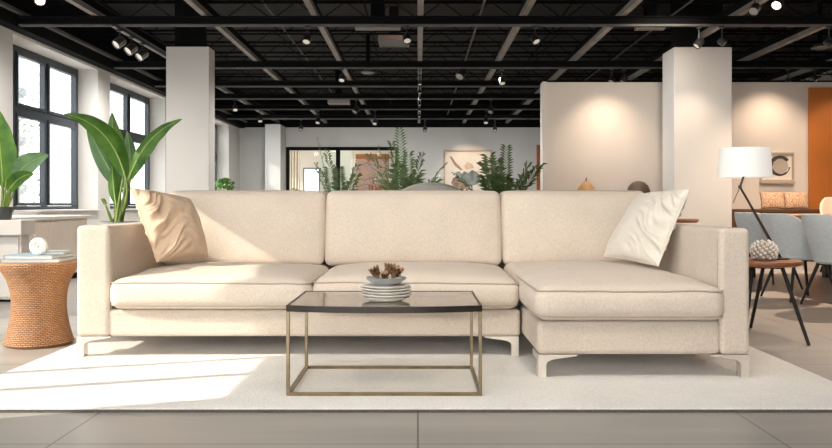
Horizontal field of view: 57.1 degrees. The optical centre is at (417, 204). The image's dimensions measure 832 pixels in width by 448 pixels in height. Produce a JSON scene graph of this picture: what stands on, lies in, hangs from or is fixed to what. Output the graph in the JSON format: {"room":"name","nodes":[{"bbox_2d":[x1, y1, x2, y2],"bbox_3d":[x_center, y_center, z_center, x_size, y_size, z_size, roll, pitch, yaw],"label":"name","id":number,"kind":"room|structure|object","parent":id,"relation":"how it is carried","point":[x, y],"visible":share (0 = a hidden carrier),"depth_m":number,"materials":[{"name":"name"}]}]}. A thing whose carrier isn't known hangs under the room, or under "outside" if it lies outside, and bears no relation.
{"room":"store","nodes":[
{"label":"store","id":0,"kind":"room"},
{"bbox_2d":[98,221,136,224],"bbox_3d":[-2.059,0.432,5.250,0.258,0.635,0.258,0,0,0],"label":"pot","id":1,"kind":"object","parent":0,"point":[109,222],"depth_m":5.15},
{"bbox_2d":[0,0,238,224],"bbox_3d":[-5.220,-1.125,8.850,0.400,3.750,25.700,0,0,0],"label":"wall","id":2,"kind":"structure","parent":0,"point":[94,82],"depth_m":12.00,"materials":[{"name":"white paint"}]},
{"bbox_2d":[13,44,77,211],"bbox_3d":[-5.357,-1.015,11.030,0.085,2.210,1.940,0,0,0],"label":"window","id":3,"kind":"structure","parent":2,"relation":"in","point":[45,89],"depth_m":11.01,"materials":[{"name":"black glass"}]},
{"bbox_2d":[14,209,100,211],"bbox_3d":[-5.145,0.078,11.030,0.350,0.026,1.940,0,0,0],"label":"sill","id":4,"kind":"structure","parent":2,"relation":"attached to","point":[50,210],"depth_m":10.65,"materials":[{"name":"white paint"}]},
{"bbox_2d":[0,7,244,127],"bbox_3d":[-4.940,-2.230,12.950,0.160,0.140,17.100,0,0,0],"label":"trim","id":5,"kind":"structure","parent":2,"relation":"attached to","point":[9,20],"depth_m":11.08,"materials":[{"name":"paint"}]},
{"bbox_2d":[110,83,149,208],"bbox_3d":[-5.357,-1.015,14.125,0.085,2.210,2.150,0,0,0],"label":"window","id":6,"kind":"structure","parent":2,"relation":"in","point":[130,109],"depth_m":14.38,"materials":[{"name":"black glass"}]},
{"bbox_3d":[-5.145,0.078,18.750,0.350,0.026,3.100,0,0,0],"label":"sill","id":7,"kind":"structure","parent":2,"relation":"attached to","visible":0},
{"bbox_2d":[215,178,234,189],"bbox_3d":[-5.028,-0.324,19.753,0.508,0.775,0.490,0,0,36],"label":"plant","id":8,"kind":"object","parent":7,"relation":"on","point":[219,183],"visible":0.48,"depth_m":19.68,"materials":[{"name":"green plant"}]},
{"bbox_2d":[300,150,394,189],"bbox_3d":[-2.400,-0.750,24.675,7.200,3.000,0.150,0,0,0],"label":"wall","id":9,"kind":"structure","parent":0,"point":[307,157],"depth_m":24.60,"materials":[{"name":"paint"}]},
{"bbox_2d":[320,150,352,192],"bbox_3d":[-2.611,-0.550,24.570,1.041,2.600,0.059,0,0,0],"label":"wall panel","id":10,"kind":"object","parent":9,"relation":"attached to","point":[346,156],"visible":0.14,"depth_m":24.54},
{"bbox_2d":[356,154,388,189],"bbox_3d":[-1.465,-1.025,24.568,1.073,1.217,0.061,0,0,0],"label":"picture","id":11,"kind":"object","parent":9,"relation":"attached to","point":[366,182],"visible":0.68,"depth_m":24.54},
{"bbox_2d":[239,100,539,190],"bbox_3d":[2.290,-1.125,21.600,15.420,3.750,0.200,0,0,0],"label":"wall","id":12,"kind":"structure","parent":0,"point":[524,141],"depth_m":21.50,"materials":[{"name":"paint"}]},
{"bbox_2d":[0,0,247,122],"bbox_3d":[-4.822,-2.330,12.950,0.065,0.040,17.100,0,0,0],"label":"trim","id":13,"kind":"structure","parent":12,"relation":"attached to","point":[2,4],"depth_m":10.89,"materials":[{"name":"grey metal"}]},
{"bbox_2d":[66,0,279,122],"bbox_3d":[-3.920,-2.328,11.750,0.072,0.064,19.500,0,0,0],"label":"trim","id":14,"kind":"structure","parent":12,"relation":"attached to","point":[80,4],"depth_m":10.32,"materials":[{"name":"beige metal"}]},
{"bbox_2d":[81,0,278,119],"bbox_3d":[-3.920,-2.415,11.750,0.024,0.110,19.500,0,0,0],"label":"ceiling beam","id":15,"kind":"structure","parent":12,"relation":"attached to","point":[92,3],"depth_m":10.81,"materials":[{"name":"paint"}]},
{"bbox_2d":[94,0,286,121],"bbox_3d":[-3.700,-2.350,13.750,0.027,0.027,15.500,0,0,0],"label":"ceiling beam","id":16,"kind":"structure","parent":12,"relation":"attached to","point":[97,1],"depth_m":10.56,"materials":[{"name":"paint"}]},
{"bbox_2d":[184,0,326,122],"bbox_3d":[-2.590,-2.328,11.750,0.072,0.064,19.500,0,0,0],"label":"trim","id":17,"kind":"structure","parent":12,"relation":"attached to","point":[194,4],"depth_m":11.01,"materials":[{"name":"beige metal"}]},
{"bbox_2d":[197,0,325,119],"bbox_3d":[-2.590,-2.415,11.750,0.024,0.110,19.500,0,0,0],"label":"ceiling beam","id":18,"kind":"structure","parent":12,"relation":"attached to","point":[203,3],"depth_m":11.43,"materials":[{"name":"metal"}]},
{"bbox_2d":[303,0,372,122],"bbox_3d":[-1.256,-2.328,11.750,0.072,0.064,19.500,0,0,0],"label":"ceiling beam","id":19,"kind":"structure","parent":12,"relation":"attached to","point":[309,4],"depth_m":10.94,"materials":[{"name":"grey metal"}]},
{"bbox_2d":[286,147,397,190],"bbox_3d":[-2.130,-0.865,21.530,3.160,1.530,0.140,0,0,0],"label":"window","id":20,"kind":"structure","parent":12,"relation":"in","point":[288,149],"depth_m":21.46,"materials":[{"name":"black metal"}]},
{"bbox_2d":[312,0,371,114],"bbox_3d":[-1.256,-2.415,11.750,0.024,0.110,19.500,0,0,0],"label":"ceiling beam","id":21,"kind":"structure","parent":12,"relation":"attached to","point":[314,1],"depth_m":11.40,"materials":[{"name":"black metal"}]},
{"bbox_2d":[417,0,423,122],"bbox_3d":[0.030,-2.328,11.750,0.072,0.064,19.500,0,0,0],"label":"ceiling beam","id":22,"kind":"structure","parent":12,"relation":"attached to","point":[420,3],"depth_m":10.30,"materials":[{"name":"beige metal"}]},
{"bbox_2d":[444,150,491,190],"bbox_3d":[1.398,-0.871,21.474,1.363,1.350,0.049,0,0,0],"label":"framed painting","id":23,"kind":"object","parent":12,"relation":"attached to","point":[466,164],"visible":0.62,"depth_m":21.48,"materials":[{"name":"paper"}]},
{"bbox_2d":[465,0,526,114],"bbox_3d":[1.290,-2.415,11.750,0.024,0.110,19.500,0,0,0],"label":"ceiling beam","id":24,"kind":"structure","parent":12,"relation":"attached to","point":[524,1],"depth_m":11.57,"materials":[{"name":"black metal"}]},
{"bbox_2d":[463,0,535,122],"bbox_3d":[1.290,-2.328,11.750,0.072,0.064,19.500,0,0,0],"label":"ceiling beam","id":25,"kind":"structure","parent":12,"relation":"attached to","point":[529,4],"depth_m":10.96,"materials":[{"name":"grey metal"}]},
{"bbox_2d":[506,0,630,119],"bbox_3d":[2.490,-2.415,11.750,0.024,0.110,19.500,0,0,0],"label":"ceiling beam","id":26,"kind":"structure","parent":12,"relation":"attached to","point":[623,3],"depth_m":11.46,"materials":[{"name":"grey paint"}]},
{"bbox_2d":[505,0,642,122],"bbox_3d":[2.490,-2.328,11.750,0.072,0.064,19.500,0,0,0],"label":"ceiling beam","id":27,"kind":"structure","parent":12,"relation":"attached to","point":[632,4],"depth_m":10.88,"materials":[{"name":"beige metal"}]},
{"bbox_2d":[585,0,693,79],"bbox_3d":[3.550,-2.650,13.750,0.027,0.027,15.500,0,0,0],"label":"ceiling beam","id":28,"kind":"structure","parent":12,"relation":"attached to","point":[690,1],"depth_m":12.28,"materials":[{"name":"grey metal"}]},
{"bbox_2d":[616,0,752,79],"bbox_3d":[3.900,-2.415,11.750,0.024,0.110,19.500,0,0,0],"label":"ceiling beam","id":29,"kind":"structure","parent":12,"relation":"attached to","point":[741,3],"depth_m":10.35,"materials":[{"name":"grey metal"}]},
{"bbox_2d":[627,0,768,79],"bbox_3d":[3.900,-2.328,11.750,0.072,0.064,19.500,0,0,0],"label":"ceiling beam","id":30,"kind":"structure","parent":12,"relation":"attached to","point":[743,10],"depth_m":10.11,"materials":[{"name":"beige metal"}]},
{"bbox_2d":[737,27,825,60],"bbox_3d":[5.250,-2.328,11.750,0.072,0.064,19.500,0,0,0],"label":"ceiling beam","id":31,"kind":"structure","parent":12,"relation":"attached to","point":[811,30],"depth_m":10.94,"materials":[{"name":"beige metal"}]},
{"bbox_2d":[758,52,831,79],"bbox_3d":[6.700,-2.415,11.750,0.024,0.110,19.500,0,0,0],"label":"ceiling beam","id":32,"kind":"structure","parent":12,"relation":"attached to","point":[828,56],"depth_m":13.77,"materials":[{"name":"grey metal"}]},
{"bbox_2d":[772,59,831,79],"bbox_3d":[6.700,-2.328,11.750,0.072,0.064,19.500,0,0,0],"label":"ceiling beam","id":33,"kind":"structure","parent":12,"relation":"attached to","point":[802,71],"depth_m":13.50,"materials":[{"name":"beige metal"}]},
{"bbox_2d":[0,261,831,447],"bbox_3d":[1.900,0.800,10.500,16.200,0.100,31.000,0,0,0],"label":"floor","id":34,"kind":"structure","parent":0,"point":[776,331],"depth_m":2.60,"materials":[{"name":"tile"}]},
{"bbox_2d":[0,220,34,300],"bbox_3d":[-3.560,0.432,5.930,1.080,0.634,0.220,0,0,0],"label":"base cabinet","id":35,"kind":"object","parent":34,"relation":"on","point":[14,234],"visible":0.62,"depth_m":5.89,"materials":[{"name":"white paint"}]},
{"bbox_2d":[0,112,48,219],"bbox_3d":[-3.166,-0.320,5.915,0.757,0.869,0.156,0,0,14],"label":"leaf plant","id":36,"kind":"object","parent":35,"relation":"on","point":[14,171],"visible":1,"depth_m":5.90,"materials":[{"name":"plant"}]},
{"bbox_2d":[0,259,76,349],"bbox_3d":[-2.045,0.525,4.130,0.404,0.449,0.404,0,0,0],"label":"stool","id":37,"kind":"object","parent":34,"relation":"on","point":[39,319],"visible":0.89,"depth_m":4.00,"materials":[{"name":"wicker"}]},
{"bbox_2d":[0,256,75,262],"bbox_3d":[-2.040,0.292,4.120,0.300,0.018,0.240,0,0,-4],"label":"book","id":38,"kind":"object","parent":37,"relation":"on","point":[72,257],"visible":0.66,"depth_m":4.00,"materials":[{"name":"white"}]},
{"bbox_2d":[3,253,73,258],"bbox_3d":[-2.045,0.274,4.130,0.270,0.018,0.210,0,0,5],"label":"book","id":39,"kind":"object","parent":38,"relation":"on","point":[21,255],"visible":0.91,"depth_m":4.03,"materials":[{"name":"white paper"}]},
{"bbox_2d":[29,237,47,254],"bbox_3d":[-2.015,0.219,4.065,0.092,0.092,0.038,0,0,0],"label":"ring ornament","id":40,"kind":"object","parent":39,"relation":"on","point":[33,246],"visible":1,"depth_m":4.05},
{"bbox_2d":[11,215,90,278],"bbox_3d":[-3.905,0.427,7.260,0.890,0.644,1.680,0,0,0],"label":"window bench","id":41,"kind":"object","parent":34,"relation":"on","point":[60,231],"visible":0.34,"depth_m":7.45,"materials":[{"name":"white paint"}]},
{"bbox_2d":[64,112,181,224],"bbox_3d":[-1.952,0.044,5.234,0.725,1.412,0.472,0,0,0],"label":"plant","id":42,"kind":"object","parent":34,"relation":"on","point":[117,159],"visible":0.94,"depth_m":5.21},
{"bbox_2d":[166,0,214,193],"bbox_3d":[-3.164,-1.125,10.650,0.590,3.750,0.300,0,0,0],"label":"column","id":43,"kind":"structure","parent":34,"relation":"on","point":[190,65],"depth_m":10.50,"materials":[{"name":"white paint"}]},
{"bbox_2d":[265,124,285,189],"bbox_3d":[-3.911,-0.714,21.049,0.417,2.928,0.899,0,0,0],"label":"column","id":44,"kind":"structure","parent":34,"relation":"on","point":[275,134],"depth_m":20.60,"materials":[{"name":"paint"}]},
{"bbox_2d":[290,150,299,189],"bbox_3d":[-3.858,-0.575,23.806,0.373,2.550,0.082,0,0,0],"label":"curtain","id":45,"kind":"object","parent":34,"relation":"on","point":[294,154],"visible":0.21,"depth_m":23.78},
{"bbox_2d":[291,138,360,193],"bbox_3d":[-1.659,-0.254,14.027,1.376,2.008,0.902,0,0,0],"label":"potted palm","id":46,"kind":"object","parent":34,"relation":"on","point":[335,173],"visible":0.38,"depth_m":14.28,"materials":[{"name":"plant"}]},
{"bbox_2d":[366,127,447,189],"bbox_3d":[-0.194,-0.298,13.129,1.414,2.096,1.432,0,0,0],"label":"potted palm","id":47,"kind":"object","parent":34,"relation":"on","point":[405,181],"visible":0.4,"depth_m":13.20,"materials":[{"name":"plant"}]},
{"bbox_2d":[0,335,831,412],"bbox_3d":[-0.043,0.743,3.556,3.559,0.014,1.588,0,0,0],"label":"area rug","id":48,"kind":"object","parent":34,"relation":"on","point":[118,374],"visible":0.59,"depth_m":3.23,"materials":[{"name":"carpet"}]},
{"bbox_2d":[286,291,481,395],"bbox_3d":[-0.131,0.561,3.170,0.755,0.348,0.550,0,0,0],"label":"coffee table","id":49,"kind":"object","parent":48,"relation":"on","point":[308,301],"visible":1,"depth_m":2.95,"materials":[{"name":"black glass"}]},
{"bbox_2d":[362,295,409,301],"bbox_3d":[-0.130,0.378,3.108,0.196,0.017,0.196,0,0,0],"label":"plate","id":50,"kind":"object","parent":49,"relation":"on","point":[363,296],"visible":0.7,"depth_m":3.04,"materials":[{"name":"white ceramic"}]},
{"bbox_2d":[361,292,411,298],"bbox_3d":[-0.128,0.366,3.107,0.208,0.017,0.208,0,0,0],"label":"plate","id":51,"kind":"object","parent":50,"relation":"on","point":[362,293],"visible":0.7,"depth_m":3.03,"materials":[{"name":"white ceramic"}]},
{"bbox_2d":[361,289,410,295],"bbox_3d":[-0.129,0.354,3.109,0.202,0.017,0.202,0,0,0],"label":"plate","id":52,"kind":"object","parent":51,"relation":"on","point":[409,290],"visible":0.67,"depth_m":3.04,"materials":[{"name":"white ceramic"}]},
{"bbox_2d":[360,286,411,292],"bbox_3d":[-0.132,0.343,3.110,0.212,0.017,0.212,0,0,0],"label":"plate","id":53,"kind":"object","parent":52,"relation":"on","point":[361,287],"visible":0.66,"depth_m":3.03,"materials":[{"name":"white ceramic"}]},
{"bbox_2d":[360,282,410,289],"bbox_3d":[-0.132,0.331,3.110,0.206,0.017,0.206,0,0,0],"label":"plate","id":54,"kind":"object","parent":53,"relation":"on","point":[369,285],"visible":0.82,"depth_m":3.07,"materials":[{"name":"white ceramic"}]},
{"bbox_2d":[366,275,406,285],"bbox_3d":[-0.129,0.309,3.110,0.166,0.033,0.166,0,0,0],"label":"bowl","id":55,"kind":"object","parent":54,"relation":"on","point":[379,282],"visible":0.9,"depth_m":3.06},
{"bbox_2d":[368,263,403,278],"bbox_3d":[-0.129,0.272,3.101,0.152,0.078,0.091,0,0,0],"label":"pods","id":56,"kind":"object","parent":55,"relation":"in","point":[395,271],"visible":0.98,"depth_m":3.09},
{"bbox_2d":[77,190,748,377],"bbox_3d":[-0.121,0.323,4.039,3.075,0.823,1.682,0,0,0],"label":"sectional sofa","id":57,"kind":"object","parent":48,"relation":"on","point":[536,265],"visible":0.91,"depth_m":3.71,"materials":[{"name":"beige fabric"}]},
{"bbox_2d":[131,188,207,261],"bbox_3d":[-1.310,0.102,4.097,0.237,0.386,0.376,0,0,33],"label":"throw pillow","id":58,"kind":"object","parent":57,"relation":"on","point":[171,222],"visible":1,"depth_m":4.01,"materials":[{"name":"beige fabric"}]},
{"bbox_2d":[110,262,328,308],"bbox_3d":[-1.001,0.410,4.082,0.998,0.188,0.875,0,0,0],"label":"seat cushion","id":59,"kind":"object","parent":57,"relation":"on","point":[133,285],"depth_m":3.67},
{"bbox_2d":[164,190,326,265],"bbox_3d":[-1.021,0.134,4.587,0.950,0.443,0.335,0,0,0],"label":"cushion","id":60,"kind":"object","parent":57,"relation":"on","point":[263,226],"depth_m":4.46,"materials":[{"name":"fabric"}]},
{"bbox_2d":[325,190,501,265],"bbox_3d":[-0.029,0.134,4.585,1.045,0.443,0.336,0,0,0],"label":"cushion","id":61,"kind":"object","parent":57,"relation":"on","point":[362,226],"depth_m":4.46,"materials":[{"name":"fabric"}]},
{"bbox_2d":[313,261,518,308],"bbox_3d":[-0.011,0.408,4.082,1.018,0.192,0.875,0,0,0],"label":"seat cushion","id":62,"kind":"object","parent":57,"relation":"on","point":[495,287],"depth_m":3.70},
{"bbox_2d":[499,190,642,264],"bbox_3d":[0.928,0.134,4.586,0.876,0.443,0.335,0,0,0],"label":"cushion","id":63,"kind":"object","parent":57,"relation":"on","point":[535,225],"depth_m":4.46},
{"bbox_2d":[503,261,723,319],"bbox_3d":[0.901,0.399,3.859,0.826,0.185,1.322,0,0,0],"label":"seat cushion","id":64,"kind":"object","parent":57,"relation":"on","point":[544,290],"depth_m":3.24,"materials":[{"name":"fabric"}]},
{"bbox_2d":[604,188,690,265],"bbox_3d":[1.167,0.110,3.995,0.257,0.382,0.588,0,0,-7],"label":"throw pillow","id":65,"kind":"object","parent":57,"relation":"on","point":[643,233],"visible":1,"depth_m":3.85,"materials":[{"name":"beige fabric"}]},
{"bbox_2d":[403,182,459,189],"bbox_3d":[0.158,0.242,9.400,1.040,1.019,0.800,0,0,0],"label":"lounge chair","id":66,"kind":"object","parent":34,"relation":"on","point":[429,185],"visible":0.04,"depth_m":9.02,"materials":[{"name":"grey fabric"}]},
{"bbox_2d":[451,144,546,193],"bbox_3d":[1.282,-0.050,10.765,1.654,1.601,1.223,0,0,0],"label":"potted palm","id":67,"kind":"object","parent":34,"relation":"on","point":[497,180],"visible":0.27,"depth_m":10.69,"materials":[{"name":"plant"}]},
{"bbox_2d":[663,0,731,227],"bbox_3d":[3.912,-1.125,10.750,0.796,3.750,0.500,0,0,0],"label":"column","id":68,"kind":"structure","parent":34,"relation":"on","point":[697,83],"depth_m":10.50,"materials":[{"name":"white paint"}]},
{"bbox_2d":[734,212,802,289],"bbox_3d":[3.137,0.408,6.947,0.502,0.686,0.470,0,0,-10],"label":"dining chair","id":69,"kind":"object","parent":34,"relation":"on","point":[746,220],"visible":0.3,"depth_m":6.81,"materials":[{"name":"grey fabric"}]},
{"bbox_2d":[732,209,819,227],"bbox_3d":[4.315,0.405,11.300,4.590,0.689,0.500,0,0,0],"label":"sideboard","id":70,"kind":"object","parent":34,"relation":"on","point":[785,211],"visible":0.02,"depth_m":11.05,"materials":[{"name":"brown wood"}]},
{"bbox_2d":[627,181,649,192],"bbox_3d":[3.248,-0.146,11.270,0.344,0.410,0.344,0,0,0],"label":"round vase","id":71,"kind":"object","parent":70,"relation":"on","point":[641,186],"visible":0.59,"depth_m":11.15,"materials":[{"name":"ceramic"}]},
{"bbox_2d":[760,192,785,208],"bbox_3d":[5.251,-0.067,11.331,0.360,0.250,0.129,0,0,0],"label":"cushion","id":72,"kind":"object","parent":70,"relation":"on","point":[769,200],"visible":1,"depth_m":11.29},
{"bbox_2d":[784,192,808,208],"bbox_3d":[5.608,-0.067,11.351,0.360,0.250,0.129,0,0,0],"label":"cushion","id":73,"kind":"object","parent":70,"relation":"on","point":[793,200],"visible":1,"depth_m":11.31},
{"bbox_2d":[749,257,810,345],"bbox_3d":[1.956,0.533,4.414,0.471,0.440,0.571,0,0,18],"label":"side table","id":74,"kind":"object","parent":34,"relation":"on","point":[753,263],"visible":0.56,"depth_m":4.20,"materials":[{"name":"brown wood"}]},
{"bbox_2d":[717,147,789,259],"bbox_3d":[1.932,-0.006,4.400,0.403,0.638,0.294,0,0,0],"label":"table lamp","id":75,"kind":"object","parent":74,"relation":"on","point":[733,162],"visible":0.97,"depth_m":4.29,"materials":[{"name":"fabric"}]},
{"bbox_2d":[749,239,778,259],"bbox_3d":[1.973,0.254,4.360,0.156,0.118,0.155,0,0,0],"label":"decorative ball","id":76,"kind":"object","parent":74,"relation":"on","point":[762,250],"visible":1,"depth_m":4.31,"materials":[{"name":"white ceramic"}]},
{"bbox_2d":[749,214,831,276],"bbox_3d":[3.855,0.419,6.700,0.990,0.659,2.800,0,0,0],"label":"dining table","id":77,"kind":"object","parent":34,"relation":"on","point":[824,274],"visible":0.17,"depth_m":7.92,"materials":[{"name":"brown wood"}]},
{"bbox_2d":[760,213,831,302],"bbox_3d":[3.006,0.408,6.098,0.502,0.686,0.470,0,0,-6],"label":"dining chair","id":78,"kind":"object","parent":34,"relation":"on","point":[787,231],"visible":0.67,"depth_m":5.95,"materials":[{"name":"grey fabric"}]},
{"bbox_2d":[800,214,831,303],"bbox_3d":[3.081,0.408,5.599,0.502,0.686,0.470,0,0,-4],"label":"dining chair","id":79,"kind":"object","parent":34,"relation":"on","point":[817,227],"visible":1,"depth_m":5.52,"materials":[{"name":"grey fabric"}]},
{"bbox_2d":[820,197,831,271],"bbox_3d":[4.626,0.332,8.266,0.509,0.840,0.544,0,0,20],"label":"dining chair","id":80,"kind":"object","parent":34,"relation":"on","point":[826,203],"visible":0.25,"depth_m":8.46,"materials":[{"name":"beige fabric"}]},
{"bbox_2d":[104,4,831,92],"bbox_3d":[1.900,-3.050,11.000,16.200,0.100,30.000,0,0,0],"label":"ceiling","id":81,"kind":"structure","parent":0,"point":[122,9],"depth_m":13.95,"materials":[{"name":"metal"}]},
{"bbox_2d":[328,70,349,104],"bbox_3d":[-1.729,-2.605,16.739,0.460,0.790,0.350,0,0,0],"label":"ceiling vent","id":82,"kind":"object","parent":81,"relation":"in","point":[338,90],"visible":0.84,"depth_m":16.64,"materials":[{"name":"grey metal"}]},
{"bbox_2d":[361,35,374,73],"bbox_3d":[-0.875,-2.650,13.380,0.240,0.700,0.240,0,0,0],"label":"ceiling light","id":83,"kind":"object","parent":81,"relation":"in","point":[365,71],"visible":0.83,"depth_m":13.35,"materials":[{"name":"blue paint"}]},
{"bbox_2d":[355,0,400,30],"bbox_3d":[-0.547,-2.700,10.461,0.620,0.600,0.200,0,0,0],"label":"ceiling vent","id":84,"kind":"object","parent":81,"relation":"in","point":[376,9],"visible":0.63,"depth_m":10.37,"materials":[{"name":"metal"}]},
{"bbox_2d":[378,6,408,46],"bbox_3d":[-0.365,-2.725,11.641,0.460,0.550,0.500,0,0,0],"label":"ceiling vent","id":85,"kind":"object","parent":81,"relation":"in","point":[393,39],"visible":0.73,"depth_m":11.54,"materials":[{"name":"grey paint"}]},
{"bbox_2d":[634,0,665,30],"bbox_3d":[3.173,-2.700,10.461,0.400,0.600,0.200,0,0,0],"label":"ceiling vent","id":86,"kind":"object","parent":81,"relation":"in","point":[648,9],"visible":0.63,"depth_m":10.40,"materials":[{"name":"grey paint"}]},
{"bbox_2d":[727,0,820,46],"bbox_3d":[5.000,-2.550,13.750,0.027,0.027,15.500,0,0,0],"label":"ceiling beam","id":87,"kind":"structure","parent":81,"relation":"attached to","point":[813,3],"depth_m":10.95,"materials":[{"name":"black metal"}]},
{"bbox_2d":[732,10,831,60],"bbox_3d":[5.250,-2.415,11.750,0.024,0.110,19.500,0,0,0],"label":"ceiling beam","id":88,"kind":"structure","parent":81,"relation":"attached to","point":[795,30],"depth_m":11.30,"materials":[{"name":"black metal"}]},
{"bbox_2d":[811,4,827,49],"bbox_3d":[5.927,-2.650,11.279,0.240,0.700,0.240,0,0,0],"label":"ceiling vent","id":89,"kind":"object","parent":81,"relation":"in","point":[819,46],"visible":0.77,"depth_m":11.25,"materials":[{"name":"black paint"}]},
{"bbox_2d":[547,82,831,208],"bbox_3d":[5.551,-0.558,11.710,7.297,2.615,0.220,0,0,0],"label":"wall partition","id":90,"kind":"structure","parent":0,"point":[610,134],"depth_m":11.60,"materials":[{"name":"paint"}]},
{"bbox_2d":[540,81,546,189],"bbox_3d":[1.922,-0.561,11.709,0.062,2.621,0.242,0,0,0],"label":"trim","id":91,"kind":"structure","parent":90,"relation":"attached to","point":[543,86],"depth_m":11.59,"materials":[{"name":"white paint"}]},
{"bbox_2d":[759,152,794,182],"bbox_3d":[5.432,-0.561,11.569,0.518,0.470,0.059,0,0,0],"label":"framed picture","id":92,"kind":"object","parent":90,"relation":"attached to","point":[782,162],"visible":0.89,"depth_m":11.58,"materials":[{"name":"paper"}]},
{"bbox_2d":[804,70,831,79],"bbox_3d":[9.300,-1.125,8.750,0.200,3.750,25.500,0,0,0],"label":"wall","id":93,"kind":"structure","parent":0,"point":[824,77],"depth_m":17.27,"materials":[{"name":"paint"}]},
{"bbox_2d":[215,89,531,93],"bbox_3d":[2.148,-2.803,18.380,14.104,0.293,0.039,0,0,0],"label":"ceiling beam","id":94,"kind":"structure","parent":93,"relation":"attached to","point":[237,89],"depth_m":18.37,"materials":[{"name":"metal"}]},
{"bbox_2d":[215,94,539,99],"bbox_3d":[2.150,-2.236,15.803,14.100,0.112,0.140,0,0,0],"label":"ceiling beam","id":95,"kind":"structure","parent":93,"relation":"attached to","point":[217,96],"depth_m":15.78,"materials":[{"name":"metal"}]},
{"bbox_2d":[215,105,539,109],"bbox_3d":[2.150,-2.236,17.533,14.100,0.112,0.140,0,0,0],"label":"ceiling beam","id":96,"kind":"structure","parent":93,"relation":"attached to","point":[217,107],"depth_m":17.51,"materials":[{"name":"metal"}]},
{"bbox_2d":[227,115,539,118],"bbox_3d":[2.150,-2.236,19.462,14.100,0.112,0.140,0,0,0],"label":"ceiling beam","id":97,"kind":"structure","parent":93,"relation":"attached to","point":[228,116],"depth_m":19.45,"materials":[{"name":"metal"}]},
{"bbox_2d":[238,89,533,92],"bbox_3d":[2.148,-2.803,19.300,14.104,0.293,0.039,0,0,0],"label":"ceiling beam","id":98,"kind":"structure","parent":93,"relation":"attached to","point":[238,89],"depth_m":19.30,"materials":[{"name":"metal"}]},
{"bbox_2d":[233,100,539,104],"bbox_3d":[2.148,-2.803,20.220,14.104,0.293,0.039,0,0,0],"label":"ceiling beam","id":99,"kind":"structure","parent":93,"relation":"attached to","point":[234,103],"depth_m":20.21,"materials":[{"name":"metal"}]},
{"bbox_2d":[17,16,831,26],"bbox_3d":[2.150,-2.236,9.335,14.100,0.112,0.140,0,0,0],"label":"ceiling beam","id":100,"kind":"structure","parent":93,"relation":"attached to","point":[24,21],"depth_m":9.31,"materials":[{"name":"black metal"}]},
{"bbox_2d":[112,24,165,56],"bbox_3d":[-3.660,-2.164,10.800,0.040,0.029,3.200,0,0,0],"label":"track","id":101,"kind":"object","parent":100,"relation":"hanging from","point":[113,25],"visible":0.64,"depth_m":10.06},
{"bbox_2d":[112,29,126,48],"bbox_3d":[-3.664,-2.030,9.382,0.120,0.240,0.171,0,0,39],"label":"spotlight","id":102,"kind":"object","parent":101,"relation":"hanging from","point":[120,41],"visible":1,"depth_m":9.36,"materials":[{"name":"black metal"}]},
{"bbox_2d":[124,36,137,54],"bbox_3d":[-3.664,-2.030,9.772,0.120,0.240,0.171,0,0,39],"label":"spotlight","id":103,"kind":"object","parent":101,"relation":"hanging from","point":[131,48],"visible":1,"depth_m":9.75,"materials":[{"name":"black metal"}]},
{"bbox_2d":[46,0,831,3],"bbox_3d":[2.148,-2.803,10.100,14.104,0.293,0.039,0,0,0],"label":"ceiling beam","id":104,"kind":"structure","parent":93,"relation":"attached to","point":[47,2],"depth_m":10.09,"materials":[{"name":"metal"}]},
{"bbox_2d":[82,0,831,15],"bbox_3d":[2.148,-2.803,11.020,14.104,0.293,0.039,0,0,0],"label":"ceiling beam","id":105,"kind":"structure","parent":93,"relation":"attached to","point":[98,0],"depth_m":11.01,"materials":[{"name":"metal"}]},
{"bbox_2d":[104,27,831,34],"bbox_3d":[2.148,-2.803,11.940,14.104,0.293,0.039,0,0,0],"label":"ceiling beam","id":106,"kind":"structure","parent":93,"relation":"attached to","point":[105,33],"depth_m":11.93,"materials":[{"name":"metal"}]},
{"bbox_2d":[113,61,831,68],"bbox_3d":[2.150,-2.236,12.243,14.100,0.112,0.140,0,0,0],"label":"ceiling beam","id":107,"kind":"structure","parent":93,"relation":"attached to","point":[117,64],"depth_m":12.21,"materials":[{"name":"metal"}]},
{"bbox_2d":[126,29,831,46],"bbox_3d":[2.148,-2.803,12.860,14.104,0.293,0.039,0,0,0],"label":"ceiling beam","id":108,"kind":"structure","parent":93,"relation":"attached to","point":[147,30],"depth_m":12.85,"materials":[{"name":"metal"}]},
{"bbox_2d":[147,41,819,57],"bbox_3d":[2.148,-2.803,13.780,14.104,0.293,0.039,0,0,0],"label":"ceiling beam","id":109,"kind":"structure","parent":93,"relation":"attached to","point":[166,42],"depth_m":13.77,"materials":[{"name":"black metal"}]},
{"bbox_2d":[154,76,831,88],"bbox_3d":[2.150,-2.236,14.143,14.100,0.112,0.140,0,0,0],"label":"ceiling beam","id":110,"kind":"structure","parent":93,"relation":"attached to","point":[158,83],"depth_m":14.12,"materials":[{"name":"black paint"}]},
{"bbox_2d":[215,51,831,60],"bbox_3d":[2.148,-2.803,14.700,14.104,0.293,0.039,0,0,0],"label":"ceiling beam","id":111,"kind":"structure","parent":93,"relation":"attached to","point":[220,52],"depth_m":14.69,"materials":[{"name":"metal"}]},
{"bbox_2d":[215,69,831,79],"bbox_3d":[2.148,-2.803,16.540,14.104,0.293,0.039,0,0,0],"label":"ceiling beam","id":112,"kind":"structure","parent":93,"relation":"attached to","point":[215,69],"depth_m":16.52,"materials":[{"name":"metal"}]},
{"bbox_2d":[215,69,831,74],"bbox_3d":[2.148,-2.803,15.620,14.104,0.293,0.039,0,0,0],"label":"ceiling beam","id":113,"kind":"structure","parent":93,"relation":"attached to","point":[218,69],"depth_m":15.61,"materials":[{"name":"metal"}]},
{"bbox_2d":[808,87,831,208],"bbox_3d":[6.557,-0.512,11.569,1.286,2.524,0.058,0,0,0],"label":"wall","id":114,"kind":"structure","parent":0,"point":[819,98],"depth_m":11.54,"materials":[{"name":"paint"}]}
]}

